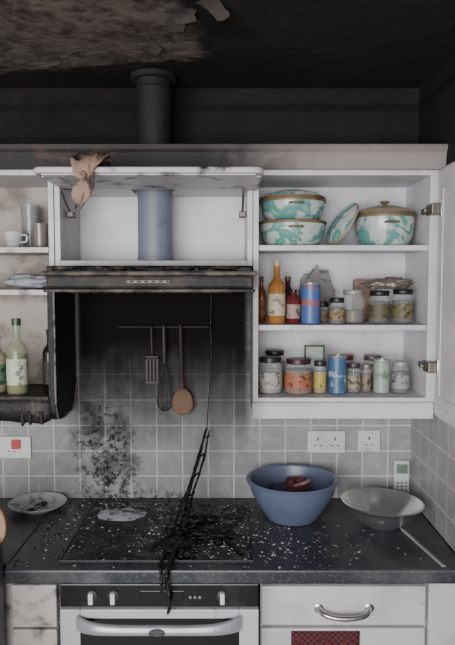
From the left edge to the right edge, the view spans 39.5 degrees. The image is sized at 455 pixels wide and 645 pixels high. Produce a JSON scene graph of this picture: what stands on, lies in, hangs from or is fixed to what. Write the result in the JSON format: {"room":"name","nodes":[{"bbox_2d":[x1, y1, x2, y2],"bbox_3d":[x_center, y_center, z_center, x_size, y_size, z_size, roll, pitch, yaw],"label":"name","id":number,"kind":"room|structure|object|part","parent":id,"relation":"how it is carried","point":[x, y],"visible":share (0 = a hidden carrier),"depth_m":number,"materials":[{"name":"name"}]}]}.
{"room":"fire-damaged room","nodes":[
{"label":"fire-damaged room","id":0,"kind":"room"},
{"bbox_2d":[0,88,418,498],"bbox_3d":[-0.840,0.350,2.510,3.320,2.470,0.100,0,4,0],"label":"wall","id":1,"kind":"structure","parent":0,"point":[27,115],"depth_m":2.38,"materials":[{"name":"paint"}]},
{"bbox_2d":[0,170,77,426],"bbox_3d":[-0.888,-0.087,2.258,0.624,0.860,0.326,0,4,0],"label":"upper cabinet","id":2,"kind":"object","parent":1,"relation":"attached to","point":[26,198],"visible":0.85,"depth_m":2.38,"materials":[{"name":"white laminate"}]},
{"bbox_2d":[0,336,6,392],"bbox_3d":[-0.825,0.148,2.265,0.069,0.200,0.069,0,4,0],"label":"vinegar bottle","id":3,"kind":"object","parent":2,"relation":"on","point":[3,386],"visible":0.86,"depth_m":2.25,"materials":[{"name":"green glass"}]},
{"bbox_2d":[3,232,27,246],"bbox_3d":[-0.738,-0.287,2.208,0.082,0.055,0.068,-1,4,-18],"label":"cup","id":4,"kind":"object","parent":2,"relation":"on","point":[13,239],"visible":0.84,"depth_m":2.19,"materials":[{"name":"ceramic"}]},
{"bbox_3d":[-0.705,-0.291,2.192,0.031,0.032,0.008,1,4,12],"label":"cup handle","id":5,"kind":"part","parent":4,"relation":"part of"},
{"bbox_2d":[6,318,27,393],"bbox_3d":[-0.738,0.118,2.218,0.073,0.265,0.073,0,4,0],"label":"olive oil bottle","id":6,"kind":"object","parent":2,"relation":"on","point":[16,363],"visible":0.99,"depth_m":2.19,"materials":[{"name":"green glass"}]},
{"bbox_2d":[0,289,46,294],"bbox_3d":[-0.893,-0.111,2.278,0.578,0.018,0.270,0,4,0],"label":"shelf","id":7,"kind":"object","parent":2,"relation":"attached to","point":[2,291],"depth_m":2.14,"materials":[{"name":"wood"}]},
{"bbox_2d":[0,247,48,255],"bbox_3d":[-0.893,-0.254,2.268,0.578,0.018,0.270,0,4,0],"label":"shelf","id":8,"kind":"object","parent":2,"relation":"attached to","point":[4,251],"depth_m":2.13,"materials":[{"name":"wood"}]},
{"bbox_3d":[-0.893,-0.146,2.415,0.578,0.763,0.006,0,4,0],"label":"panel","id":9,"kind":"part","parent":2,"relation":"part of","materials":[{"name":"wood"}]},
{"bbox_2d":[4,273,46,288],"bbox_3d":[-0.699,-0.148,2.269,0.185,0.056,0.174,0,4,0],"label":"cloth","id":10,"kind":"object","parent":2,"relation":"on","point":[23,280],"visible":0.82,"depth_m":2.21,"materials":[{"name":"fabric"}]},
{"bbox_2d":[32,223,47,246],"bbox_3d":[-0.655,-0.302,2.215,0.056,0.085,0.056,0,4,0],"label":"drinking glass","id":11,"kind":"object","parent":2,"relation":"on","point":[39,230],"visible":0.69,"depth_m":2.19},
{"bbox_2d":[42,329,48,392],"bbox_3d":[-0.632,0.136,2.255,0.053,0.225,0.053,0,4,0],"label":"bottle","id":12,"kind":"object","parent":2,"relation":"on","point":[45,350],"visible":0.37,"depth_m":2.23,"materials":[{"name":"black glass"}]},
{"bbox_3d":[-0.594,0.064,2.278,0.026,0.528,0.304,0,4,0],"label":"charred panel","id":13,"kind":"part","parent":2,"relation":"part of","materials":[{"name":"wood"}]},
{"bbox_2d":[33,166,263,266],"bbox_3d":[-0.236,-0.346,2.089,0.681,0.317,0.629,0,4,0],"label":"upper cabinet","id":14,"kind":"object","parent":1,"relation":"attached to","point":[212,207],"visible":0.89,"depth_m":2.37,"materials":[{"name":"white laminate"}]},
{"bbox_3d":[-0.545,-0.408,2.137,0.008,0.070,0.143,0,4,0],"label":"stay arm","id":15,"kind":"part","parent":14,"relation":"part of","materials":[{"name":"metal"}]},
{"bbox_2d":[70,151,112,208],"bbox_3d":[-0.389,-0.405,1.822,0.107,0.176,0.170,0,4,0],"label":"cloth","id":16,"kind":"object","parent":14,"relation":"on","point":[83,164],"visible":0.96,"depth_m":1.75,"materials":[{"name":"fabric"}]},
{"bbox_2d":[40,265,256,292],"bbox_3d":[-0.236,-0.147,2.154,0.652,0.087,0.518,0,4,0],"label":"range hood","id":17,"kind":"object","parent":14,"relation":"attached to","point":[96,279],"visible":1,"depth_m":1.91,"materials":[{"name":"metal"}]},
{"bbox_3d":[-0.237,-0.123,1.911,0.135,0.012,0.007,0,4,0],"label":"badge plate","id":18,"kind":"part","parent":17,"relation":"part of","materials":[{"name":"metal"}]},
{"bbox_3d":[-0.223,-0.439,1.935,0.654,0.018,0.335,0,4,0],"label":"lifted flap door","id":19,"kind":"part","parent":14,"relation":"part of","materials":[{"name":"wood"}]},
{"bbox_3d":[-0.220,-0.428,1.937,0.631,0.005,0.312,0,4,0],"label":"flap moulding","id":20,"kind":"part","parent":14,"relation":"part of","materials":[{"name":"wood"}]},
{"bbox_2d":[131,68,175,260],"bbox_3d":[-0.260,-0.543,2.248,0.160,0.650,0.160,0,4,0],"label":"duct","id":21,"kind":"object","parent":14,"relation":"on","point":[153,91],"visible":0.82,"depth_m":2.20,"materials":[{"name":"metal"}]},
{"bbox_3d":[-0.246,-0.473,2.249,0.625,0.018,0.292,0,4,0],"label":"panel","id":22,"kind":"part","parent":14,"relation":"part of","materials":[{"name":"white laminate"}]},
{"bbox_3d":[-0.246,-0.360,2.400,0.625,0.265,0.006,0,4,0],"label":"panel","id":23,"kind":"part","parent":14,"relation":"part of","materials":[{"name":"white laminate"}]},
{"bbox_2d":[0,144,447,169],"bbox_3d":[-0.240,-0.544,2.082,1.919,0.077,0.032,0,4,0],"label":"trim","id":24,"kind":"structure","parent":14,"relation":"attached to","point":[12,156],"depth_m":2.08,"materials":[{"name":"wood"}]},
{"bbox_3d":[0.052,-0.408,2.137,0.008,0.070,0.143,0,4,0],"label":"stay arm","id":25,"kind":"part","parent":14,"relation":"part of","materials":[{"name":"metal"}]},
{"bbox_2d":[0,292,410,497],"bbox_3d":[-0.643,0.238,2.449,2.713,0.899,0.006,0,4,0],"label":"tile backsplash","id":26,"kind":"structure","parent":1,"relation":"attached to","point":[115,441],"depth_m":2.46,"materials":[{"name":"tile"}]},
{"bbox_2d":[0,436,31,457],"bbox_3d":[-0.835,0.484,2.453,0.146,0.086,0.017,0,4,0],"label":"switch","id":27,"kind":"object","parent":26,"relation":"attached to","point":[10,446],"visible":1,"depth_m":2.45,"materials":[{"name":"plastic"}]},
{"bbox_2d":[117,325,211,327],"bbox_3d":[-0.240,0.016,2.414,0.360,0.008,0.032,0,4,0],"label":"utensil rail","id":28,"kind":"object","parent":26,"relation":"attached to","point":[120,326],"visible":0.96,"depth_m":2.40,"materials":[{"name":"metal"}]},
{"bbox_2d":[146,326,158,383],"bbox_3d":[-0.286,0.122,2.398,0.048,0.220,0.009,0,4,0],"label":"slotted turner","id":29,"kind":"object","parent":28,"relation":"hanging from","point":[149,381],"visible":1,"depth_m":2.40,"materials":[{"name":"metal"}]},
{"bbox_3d":[-0.287,0.072,2.396,0.010,0.120,0.008,0,4,0],"label":"handle","id":30,"kind":"part","parent":29,"relation":"part of","materials":[{"name":"metal"}]},
{"bbox_3d":[-0.286,0.180,2.400,0.048,0.105,0.004,0,4,0],"label":"blade","id":31,"kind":"part","parent":29,"relation":"part of","materials":[{"name":"metal"}]},
{"bbox_2d":[156,324,171,411],"bbox_3d":[-0.240,0.174,2.402,0.061,0.333,0.042,0,4,0],"label":"whisk","id":32,"kind":"object","parent":28,"relation":"hanging from","point":[163,325],"visible":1,"depth_m":2.40,"materials":[{"name":"metal"}]},
{"bbox_3d":[-0.240,0.085,2.396,0.016,0.155,0.015,0,4,0],"label":"handle","id":33,"kind":"part","parent":32,"relation":"part of","materials":[{"name":"metal"}]},
{"bbox_3d":[-0.240,0.017,2.402,0.360,0.008,0.008,0,4,0],"label":"rail","id":34,"kind":"part","parent":28,"relation":"part of","materials":[{"name":"metal"}]},
{"bbox_2d":[172,324,192,414],"bbox_3d":[-0.171,0.180,2.404,0.080,0.347,0.019,0,4,0],"label":"wooden spoon","id":35,"kind":"object","parent":28,"relation":"hanging from","point":[182,401],"visible":1,"depth_m":2.41,"materials":[{"name":"brown wood"}]},
{"bbox_3d":[-0.173,0.130,2.399,0.021,0.245,0.017,0,4,0],"label":"handle","id":36,"kind":"part","parent":35,"relation":"part of","materials":[{"name":"brown wood"}]},
{"bbox_2d":[172,389,192,414],"bbox_3d":[-0.171,0.301,2.414,0.080,0.104,0.013,0,4,0],"label":"spoon bowl","id":37,"kind":"object","parent":35,"relation":"on","point":[182,401],"depth_m":2.41,"materials":[{"name":"brown wood"}]},
{"bbox_2d":[307,431,344,452],"bbox_3d":[0.383,0.462,2.453,0.146,0.086,0.015,0,4,0],"label":"wall socket","id":38,"kind":"object","parent":26,"relation":"attached to","point":[317,441],"visible":1,"depth_m":2.45,"materials":[{"name":"plastic"}]},
{"bbox_2d":[357,430,379,451],"bbox_3d":[0.548,0.459,2.453,0.086,0.086,0.015,0,4,0],"label":"wall socket","id":39,"kind":"object","parent":26,"relation":"attached to","point":[368,440],"visible":1,"depth_m":2.45,"materials":[{"name":"plastic"}]},
{"bbox_2d":[393,460,408,491],"bbox_3d":[0.675,0.597,2.459,0.060,0.125,0.021,0,4,0],"label":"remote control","id":40,"kind":"object","parent":26,"relation":"attached to","point":[400,467],"visible":0.95,"depth_m":2.45,"materials":[{"name":"plastic"}]},
{"bbox_2d":[0,0,454,87],"bbox_3d":[-0.840,-0.803,0.527,3.320,0.100,3.900,0,4,0],"label":"ceiling","id":41,"kind":"structure","parent":0,"point":[96,43],"depth_m":1.90,"materials":[{"name":"paint"}]},
{"bbox_2d":[33,0,228,66],"bbox_3d":[-0.417,-0.836,1.959,1.031,0.028,0.247,2,4,30],"label":"paint","id":42,"kind":"object","parent":41,"relation":"attached to","point":[176,21],"visible":1,"depth_m":1.71,"materials":[{"name":"paint"}]},
{"bbox_2d":[418,53,454,552],"bbox_3d":[0.770,0.479,0.614,0.100,2.470,3.700,0,4,0],"label":"wall","id":43,"kind":"structure","parent":0,"point":[437,94],"depth_m":2.14,"materials":[{"name":"paint"}]},
{"bbox_2d":[250,161,454,426],"bbox_3d":[0.398,-0.080,1.970,0.630,0.834,0.902,0,4,0],"label":"upper cabinet","id":44,"kind":"object","parent":43,"relation":"attached to","point":[428,342],"visible":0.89,"depth_m":2.18,"materials":[{"name":"white laminate"}]},
{"bbox_2d":[258,276,265,321],"bbox_3d":[0.124,-0.084,2.290,0.032,0.165,0.032,0,4,0],"label":"sauce bottle","id":45,"kind":"object","parent":44,"relation":"on","point":[261,292],"visible":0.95,"depth_m":2.28,"materials":[{"name":"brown glass"}]},
{"bbox_2d":[258,355,282,392],"bbox_3d":[0.152,0.184,2.248,0.087,0.127,0.087,0,4,0],"label":"glass jar","id":46,"kind":"object","parent":44,"relation":"in","point":[269,380],"visible":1,"depth_m":2.21,"materials":[{"name":"glass"}]},
{"bbox_3d":[0.152,0.130,2.244,0.077,0.018,0.077,0,4,0],"label":"lid","id":47,"kind":"part","parent":46,"relation":"part of","materials":[{"name":"metal"}]},
{"bbox_2d":[265,349,283,386],"bbox_3d":[0.175,0.171,2.352,0.076,0.139,0.076,0,4,0],"label":"glass jar","id":48,"kind":"object","parent":44,"relation":"in","point":[275,352],"visible":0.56,"depth_m":2.32,"materials":[{"name":"glass"}]},
{"bbox_3d":[0.175,0.111,2.348,0.068,0.018,0.068,0,4,0],"label":"lid","id":49,"kind":"part","parent":48,"relation":"part of","materials":[{"name":"metal"}]},
{"bbox_2d":[268,260,285,323],"bbox_3d":[0.173,-0.107,2.218,0.061,0.220,0.061,0,4,0],"label":"oil bottle","id":50,"kind":"object","parent":44,"relation":"on","point":[276,288],"visible":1,"depth_m":2.20,"materials":[{"name":"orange glass"}]},
{"bbox_2d":[285,276,291,321],"bbox_3d":[0.222,-0.087,2.329,0.049,0.165,0.049,0,4,0],"label":"sauce bottle","id":51,"kind":"object","parent":44,"relation":"on","point":[288,288],"visible":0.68,"depth_m":2.31,"materials":[{"name":"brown glass"}]},
{"bbox_2d":[259,219,326,244],"bbox_3d":[0.232,-0.314,2.264,0.244,0.088,0.244,-4,6,-45],"label":"pot","id":52,"kind":"object","parent":44,"relation":"on","point":[280,231],"visible":0.91,"depth_m":2.17,"materials":[{"name":"teal ceramic"}]},
{"bbox_2d":[259,189,325,219],"bbox_3d":[0.232,-0.415,2.257,0.238,0.110,0.238,-4,6,-45],"label":"pot","id":53,"kind":"object","parent":52,"relation":"on","point":[289,203],"visible":0.94,"depth_m":2.17,"materials":[{"name":"teal ceramic"}]},
{"bbox_3d":[0.232,-0.394,2.258,0.228,0.068,0.228,0,4,0],"label":"pot","id":54,"kind":"part","parent":53,"relation":"part of","materials":[{"name":"teal ceramic"}]},
{"bbox_3d":[0.232,-0.452,2.255,0.230,0.035,0.230,0,4,0],"label":"lid","id":55,"kind":"part","parent":53,"relation":"part of","materials":[{"name":"teal ceramic"}]},
{"bbox_3d":[0.232,-0.405,2.135,0.052,0.008,0.018,0,4,0],"label":"loop handle","id":56,"kind":"part","parent":53,"relation":"part of","materials":[{"name":"gold metal"}]},
{"bbox_3d":[0.232,-0.325,2.137,0.052,0.008,0.019,0,4,0],"label":"loop handle","id":57,"kind":"part","parent":52,"relation":"part of","materials":[{"name":"gold metal"}]},
{"bbox_2d":[286,289,300,323],"bbox_3d":[0.232,-0.057,2.221,0.051,0.120,0.051,0,4,0],"label":"ketchup bottle","id":58,"kind":"object","parent":44,"relation":"on","point":[293,305],"visible":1,"depth_m":2.20,"materials":[{"name":"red glass"}]},
{"bbox_2d":[285,357,311,393],"bbox_3d":[0.250,0.188,2.233,0.097,0.123,0.097,0,4,0],"label":"glass jar","id":59,"kind":"object","parent":44,"relation":"in","point":[298,380],"visible":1,"depth_m":2.19,"materials":[{"name":"glass"}]},
{"bbox_3d":[0.250,0.135,2.229,0.086,0.018,0.086,0,4,0],"label":"lid","id":60,"kind":"part","parent":59,"relation":"part of","materials":[{"name":"metal"}]},
{"bbox_2d":[301,283,320,323],"bbox_3d":[0.290,-0.067,2.205,0.069,0.141,0.069,0,4,0],"label":"drink can","id":61,"kind":"object","parent":44,"relation":"on","point":[310,292],"visible":1,"depth_m":2.18,"materials":[{"name":"metal"}]},
{"bbox_2d":[304,345,324,389],"bbox_3d":[0.314,0.164,2.290,0.074,0.165,0.008,0,4,0],"label":"picture frame","id":62,"kind":"object","parent":44,"relation":"in","point":[314,352],"visible":0.56,"depth_m":2.29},
{"bbox_2d":[298,264,334,309],"bbox_3d":[0.331,-0.112,2.357,0.138,0.210,0.076,0,4,0],"label":"plastic bag","id":63,"kind":"object","parent":44,"relation":"on","point":[316,275],"visible":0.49,"depth_m":2.34,"materials":[{"name":"plastic"}]},
{"bbox_2d":[313,360,326,392],"bbox_3d":[0.327,0.192,2.238,0.047,0.114,0.047,0,4,0],"label":"jar","id":64,"kind":"object","parent":44,"relation":"in","point":[319,377],"visible":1,"depth_m":2.22,"materials":[{"name":"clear glass"}]},
{"bbox_3d":[0.327,0.144,2.235,0.041,0.018,0.041,0,4,0],"label":"lid","id":65,"kind":"part","parent":64,"relation":"part of","materials":[{"name":"metal"}]},
{"bbox_2d":[320,301,328,321],"bbox_3d":[0.340,-0.038,2.268,0.044,0.074,0.044,0,4,0],"label":"spice jar","id":66,"kind":"object","parent":44,"relation":"on","point":[324,314],"visible":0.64,"depth_m":2.25,"materials":[{"name":"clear glass"}]},
{"bbox_3d":[0.340,-0.066,2.266,0.040,0.018,0.040,0,4,0],"label":"lid","id":67,"kind":"part","parent":66,"relation":"part of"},
{"bbox_3d":[0.390,-0.136,2.415,0.571,0.783,0.006,0,4,0],"label":"panel","id":68,"kind":"part","parent":44,"relation":"part of","materials":[{"name":"white laminate"}]},
{"bbox_2d":[329,297,344,322],"bbox_3d":[0.380,-0.042,2.197,0.055,0.091,0.055,0,4,0],"label":"glass jar","id":69,"kind":"object","parent":44,"relation":"on","point":[336,313],"visible":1,"depth_m":2.18,"materials":[{"name":"glass"}]},
{"bbox_3d":[0.380,-0.078,2.195,0.049,0.018,0.049,0,4,0],"label":"lid","id":70,"kind":"part","parent":69,"relation":"part of","materials":[{"name":"metal"}]},
{"bbox_2d":[328,354,346,393],"bbox_3d":[0.388,0.182,2.238,0.067,0.133,0.067,0,4,0],"label":"can","id":71,"kind":"object","parent":44,"relation":"in","point":[337,363],"visible":1,"depth_m":2.21,"materials":[{"name":"metal"}]},
{"bbox_2d":[258,320,425,329],"bbox_3d":[0.390,0.009,2.286,0.571,0.018,0.270,0,4,0],"label":"shelf","id":72,"kind":"object","parent":44,"relation":"attached to","point":[416,324],"depth_m":2.15,"materials":[{"name":"white laminate"}]},
{"bbox_2d":[326,203,358,244],"bbox_3d":[0.406,-0.348,2.241,0.103,0.153,0.173,0,4,0],"label":"lid","id":73,"kind":"object","parent":44,"relation":"on","point":[344,220],"visible":0.99,"depth_m":2.20,"materials":[{"name":"teal ceramic"}]},
{"bbox_2d":[259,245,427,253],"bbox_3d":[0.390,-0.261,2.268,0.571,0.018,0.270,0,4,0],"label":"shelf","id":74,"kind":"object","parent":44,"relation":"attached to","point":[263,249],"depth_m":2.13,"materials":[{"name":"white laminate"}]},
{"bbox_2d":[342,354,353,371],"bbox_3d":[0.440,0.180,2.363,0.064,0.121,0.064,0,4,0],"label":"glass jar","id":75,"kind":"object","parent":44,"relation":"in","point":[349,356],"visible":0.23,"depth_m":2.33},
{"bbox_3d":[0.440,0.128,2.359,0.058,0.018,0.058,0,4,0],"label":"lid","id":76,"kind":"part","parent":75,"relation":"part of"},
{"bbox_2d":[346,362,360,391],"bbox_3d":[0.450,0.195,2.259,0.051,0.104,0.051,0,4,0],"label":"spice jar","id":77,"kind":"object","parent":44,"relation":"in","point":[353,382],"visible":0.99,"depth_m":2.24,"materials":[{"name":"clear glass"}]},
{"bbox_3d":[0.450,0.152,2.256,0.045,0.018,0.045,0,4,0],"label":"lid","id":78,"kind":"part","parent":77,"relation":"part of","materials":[{"name":"metal"}]},
{"bbox_2d":[343,290,363,322],"bbox_3d":[0.445,-0.058,2.241,0.080,0.117,0.080,0,4,0],"label":"glass jar","id":79,"kind":"object","parent":44,"relation":"on","point":[351,316],"visible":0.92,"depth_m":2.21,"materials":[{"name":"glass"}]},
{"bbox_3d":[0.445,-0.107,2.238,0.072,0.018,0.072,0,4,0],"label":"lid","id":80,"kind":"part","parent":79,"relation":"part of","materials":[{"name":"metal"}]},
{"bbox_2d":[352,279,373,320],"bbox_3d":[0.507,-0.084,2.365,0.075,0.155,0.040,0,4,0],"label":"packet","id":81,"kind":"object","parent":44,"relation":"on","point":[360,302],"visible":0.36,"depth_m":2.35,"materials":[{"name":"paper"}]},
{"bbox_2d":[361,364,370,391],"bbox_3d":[0.495,0.198,2.259,0.036,0.099,0.036,0,4,0],"label":"spice jar","id":82,"kind":"object","parent":44,"relation":"in","point":[365,377],"visible":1,"depth_m":2.25,"materials":[{"name":"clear glass"}]},
{"bbox_3d":[0.495,0.157,2.256,0.032,0.018,0.032,0,4,0],"label":"lid","id":83,"kind":"part","parent":82,"relation":"part of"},
{"bbox_2d":[363,354,380,386],"bbox_3d":[0.540,0.181,2.363,0.068,0.119,0.068,0,4,0],"label":"glass jar","id":84,"kind":"object","parent":44,"relation":"in","point":[369,357],"visible":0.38,"depth_m":2.33,"materials":[{"name":"glass"}]},
{"bbox_3d":[0.540,0.130,2.359,0.061,0.018,0.061,0,4,0],"label":"lid","id":85,"kind":"part","parent":84,"relation":"part of","materials":[{"name":"metal"}]},
{"bbox_2d":[368,290,390,322],"bbox_3d":[0.535,-0.055,2.231,0.077,0.114,0.077,0,4,0],"label":"glass jar","id":86,"kind":"object","parent":44,"relation":"on","point":[378,311],"visible":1,"depth_m":2.20,"materials":[{"name":"glass"}]},
{"bbox_3d":[0.535,-0.103,2.228,0.068,0.018,0.068,0,4,0],"label":"lid","id":87,"kind":"part","parent":86,"relation":"part of","materials":[{"name":"metal"}]},
{"bbox_2d":[373,358,389,393],"bbox_3d":[0.547,0.190,2.248,0.059,0.117,0.059,0,4,0],"label":"can","id":88,"kind":"object","parent":44,"relation":"in","point":[381,367],"visible":1,"depth_m":2.22,"materials":[{"name":"metal"}]},
{"bbox_2d":[355,201,415,244],"bbox_3d":[0.560,-0.352,2.261,0.219,0.164,0.219,-4,6,-45],"label":"pot","id":89,"kind":"object","parent":44,"relation":"on","point":[384,224],"visible":0.91,"depth_m":2.18,"materials":[{"name":"teal ceramic"}]},
{"bbox_3d":[0.560,-0.423,2.256,0.034,0.022,0.034,0,4,0],"label":"knob","id":90,"kind":"part","parent":89,"relation":"part of","materials":[{"name":"gold metal"}]},
{"bbox_3d":[0.560,-0.322,2.263,0.210,0.104,0.210,0,4,0],"label":"pot","id":91,"kind":"part","parent":89,"relation":"part of","materials":[{"name":"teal ceramic"}]},
{"bbox_3d":[0.560,-0.399,2.258,0.212,0.035,0.212,0,4,0],"label":"lid","id":92,"kind":"part","parent":89,"relation":"part of","materials":[{"name":"ceramic"}]},
{"bbox_3d":[0.560,-0.342,2.148,0.052,0.008,0.017,0,4,0],"label":"loop handle","id":93,"kind":"part","parent":89,"relation":"part of","materials":[{"name":"gold metal"}]},
{"bbox_2d":[391,360,409,392],"bbox_3d":[0.614,0.193,2.248,0.063,0.111,0.063,0,4,0],"label":"glass jar","id":94,"kind":"object","parent":44,"relation":"in","point":[399,378],"visible":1,"depth_m":2.22,"materials":[{"name":"glass"}]},
{"bbox_3d":[0.614,0.146,2.245,0.056,0.018,0.056,0,4,0],"label":"lid","id":95,"kind":"part","parent":94,"relation":"part of","materials":[{"name":"metal"}]},
{"bbox_2d":[391,289,413,322],"bbox_3d":[0.618,-0.058,2.231,0.077,0.119,0.077,0,4,0],"label":"glass jar","id":96,"kind":"object","parent":44,"relation":"on","point":[402,311],"visible":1,"depth_m":2.20,"materials":[{"name":"glass"}]},
{"bbox_2d":[360,277,413,288],"bbox_3d":[0.574,-0.143,2.269,0.194,0.044,0.092,0,4,0],"label":"bag","id":97,"kind":"object","parent":96,"relation":"on","point":[387,282],"visible":1,"depth_m":2.24,"materials":[{"name":"plastic"}]},
{"bbox_3d":[0.618,-0.108,2.228,0.068,0.018,0.068,0,4,0],"label":"lid","id":98,"kind":"part","parent":96,"relation":"part of","materials":[{"name":"metal"}]},
{"bbox_3d":[0.695,0.151,2.098,0.004,0.056,0.025,0,4,0],"label":"hinge plate","id":99,"kind":"part","parent":44,"relation":"part of","materials":[{"name":"silver metal"}]},
{"bbox_3d":[0.695,-0.371,2.062,0.004,0.056,0.025,0,4,0],"label":"hinge plate","id":100,"kind":"part","parent":44,"relation":"part of","materials":[{"name":"silver metal"}]},
{"bbox_3d":[0.696,-0.079,1.814,0.004,0.800,0.570,0,4,0],"label":"door panel frame","id":101,"kind":"part","parent":44,"relation":"part of","materials":[{"name":"white laminate"}]},
{"bbox_3d":[0.705,-0.077,1.812,0.015,0.818,0.587,0,4,0],"label":"open door","id":102,"kind":"part","parent":44,"relation":"part of","materials":[{"name":"white laminate"}]},
{"bbox_2d":[410,413,454,550],"bbox_3d":[0.717,0.362,1.959,0.006,0.719,1.000,0,4,0],"label":"tile backsplash","id":103,"kind":"structure","parent":43,"relation":"attached to","point":[432,462],"depth_m":2.16,"materials":[{"name":"tile"}]},
{"bbox_3d":[-0.840,1.761,0.701,3.320,0.100,3.900,0,4,0],"label":"floor","id":104,"kind":"structure","parent":0,"visible":0},
{"bbox_2d":[0,545,4,644],"bbox_3d":[-0.927,1.158,1.580,0.545,0.985,0.615,0,4,0],"label":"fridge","id":105,"kind":"object","parent":104,"relation":"on","point":[2,624],"visible":1,"depth_m":1.83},
{"bbox_2d":[3,577,60,644],"bbox_3d":[-0.979,1.179,2.209,0.942,0.856,0.592,0,4,0],"label":"base cabinet","id":106,"kind":"object","parent":104,"relation":"on","point":[31,611],"visible":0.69,"depth_m":1.89,"materials":[{"name":"wood"}]},
{"bbox_3d":[-0.578,0.847,1.910,0.134,0.130,0.040,0,4,0],"label":"drawer","id":107,"kind":"part","parent":106,"relation":"part of","materials":[{"name":"wood"}]},
{"bbox_3d":[-0.578,1.212,1.935,0.134,0.588,0.040,0,4,0],"label":"cabinet door","id":108,"kind":"part","parent":106,"relation":"part of","materials":[{"name":"wood"}]},
{"bbox_2d":[0,499,454,583],"bbox_3d":[-0.394,0.731,2.171,2.213,0.043,0.612,0,4,0],"label":"countertop","id":109,"kind":"structure","parent":106,"relation":"on","point":[22,527],"depth_m":1.96,"materials":[{"name":"stone"}]},
{"bbox_2d":[0,506,7,544],"bbox_3d":[-0.768,0.624,1.917,0.200,0.199,0.053,0,4,0],"label":"chopping board","id":110,"kind":"object","parent":109,"relation":"on","point":[3,520],"visible":0.94,"depth_m":1.91,"materials":[{"name":"brown wood"}]},
{"bbox_2d":[8,492,66,514],"bbox_3d":[-0.706,0.680,2.357,0.212,0.030,0.212,0,4,0],"label":"dinner plate","id":111,"kind":"object","parent":109,"relation":"on","point":[39,502],"visible":1,"depth_m":2.38,"materials":[{"name":"white ceramic"}]},
{"bbox_2d":[59,503,253,562],"bbox_3d":[-0.215,0.706,2.158,0.590,0.008,0.492,0,4,0],"label":"cooktop","id":112,"kind":"object","parent":109,"relation":"in","point":[91,539],"visible":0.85,"depth_m":2.07,"materials":[{"name":"black glass"}]},
{"bbox_2d":[14,292,420,614],"bbox_3d":[-0.017,0.366,2.127,1.284,0.941,0.637,0,4,0],"label":"melted burnt wreckage","id":113,"kind":"object","parent":109,"relation":"on","point":[184,524],"visible":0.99,"depth_m":2.14,"materials":[{"name":"plastic"}]},
{"bbox_3d":[-0.134,0.581,2.273,0.016,0.221,0.224,2,4,26],"label":"leaning rod","id":114,"kind":"part","parent":113,"relation":"part of","materials":[{"name":"plastic"}]},
{"bbox_3d":[-0.121,0.550,2.270,0.021,0.281,0.301,1,4,18],"label":"leaning rod","id":115,"kind":"part","parent":113,"relation":"part of","materials":[{"name":"plastic"}]},
{"bbox_3d":[-0.104,0.552,2.282,0.017,0.266,0.294,1,4,15],"label":"leaning rod","id":116,"kind":"part","parent":113,"relation":"part of","materials":[{"name":"plastic"}]},
{"bbox_2d":[246,464,338,525],"bbox_3d":[0.232,0.627,2.273,0.332,0.147,0.332,0,4,0],"label":"mixing bowl","id":117,"kind":"object","parent":109,"relation":"on","point":[288,494],"visible":1,"depth_m":2.21,"materials":[{"name":"ceramic"}]},
{"bbox_3d":[0.265,0.580,2.267,0.065,0.036,0.034,1,4,12],"label":"spoon handle","id":118,"kind":"part","parent":117,"relation":"part of","materials":[{"name":"plastic"}]},
{"bbox_2d":[341,487,424,530],"bbox_3d":[0.538,0.661,2.200,0.282,0.094,0.282,0,4,0],"label":"steel bowl","id":119,"kind":"object","parent":109,"relation":"on","point":[382,509],"visible":1,"depth_m":2.26,"materials":[{"name":"metal"}]},
{"bbox_2d":[401,528,445,566],"bbox_3d":[0.622,0.714,2.023,0.014,0.008,0.284,-1,4,-10],"label":"trim strip","id":120,"kind":"object","parent":109,"relation":"on","point":[409,535],"visible":1,"depth_m":2.00,"materials":[{"name":"metal"}]},
{"bbox_2d":[60,584,258,644],"bbox_3d":[-0.203,1.182,2.174,0.593,0.856,0.663,0,4,0],"label":"built-in oven","id":121,"kind":"object","parent":104,"relation":"on","point":[90,614],"visible":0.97,"depth_m":1.89,"materials":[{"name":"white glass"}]},
{"bbox_3d":[-0.204,0.894,1.858,0.490,0.045,0.065,0,4,0],"label":"door handle","id":122,"kind":"part","parent":121,"relation":"part of","materials":[{"name":"silver metal"}]},
{"bbox_3d":[-0.203,1.181,1.927,0.593,0.652,0.036,0,4,0],"label":"door frame","id":123,"kind":"part","parent":121,"relation":"part of","materials":[{"name":"metal"}]},
{"bbox_3d":[-0.203,1.154,1.924,0.475,0.545,0.028,0,4,0],"label":"door glass","id":124,"kind":"part","parent":121,"relation":"part of","materials":[{"name":"glass"}]},
{"bbox_2d":[258,584,454,644],"bbox_3d":[0.407,1.181,2.186,0.616,0.856,0.640,0,4,0],"label":"base cabinet","id":125,"kind":"object","parent":104,"relation":"on","point":[383,614],"visible":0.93,"depth_m":1.89,"materials":[{"name":"laminate"}]},
{"bbox_2d":[291,631,359,644],"bbox_3d":[0.292,1.065,1.898,0.205,0.286,0.014,0,4,0],"label":"tea towel","id":126,"kind":"object","parent":125,"relation":"attached to","point":[297,637],"visible":1,"depth_m":1.89,"materials":[{"name":"red fabric"}]},
{"bbox_3d":[0.347,1.211,1.925,0.490,0.592,0.020,0,4,0],"label":"cabinet door","id":127,"kind":"part","parent":125,"relation":"part of","materials":[{"name":"wood"}]},
{"bbox_3d":[0.347,0.846,1.900,0.490,0.120,0.020,0,4,0],"label":"drawer","id":128,"kind":"part","parent":125,"relation":"part of","materials":[{"name":"wood"}]},
{"bbox_3d":[0.348,0.859,1.868,0.169,0.030,0.050,0,4,0],"label":"bow handle","id":129,"kind":"part","parent":125,"relation":"part of","materials":[{"name":"metal"}]},
{"bbox_3d":[0.657,1.129,2.207,0.110,0.756,0.590,0,4,0],"label":"corner post","id":130,"kind":"part","parent":125,"relation":"part of","materials":[{"name":"wood"}]}
]}

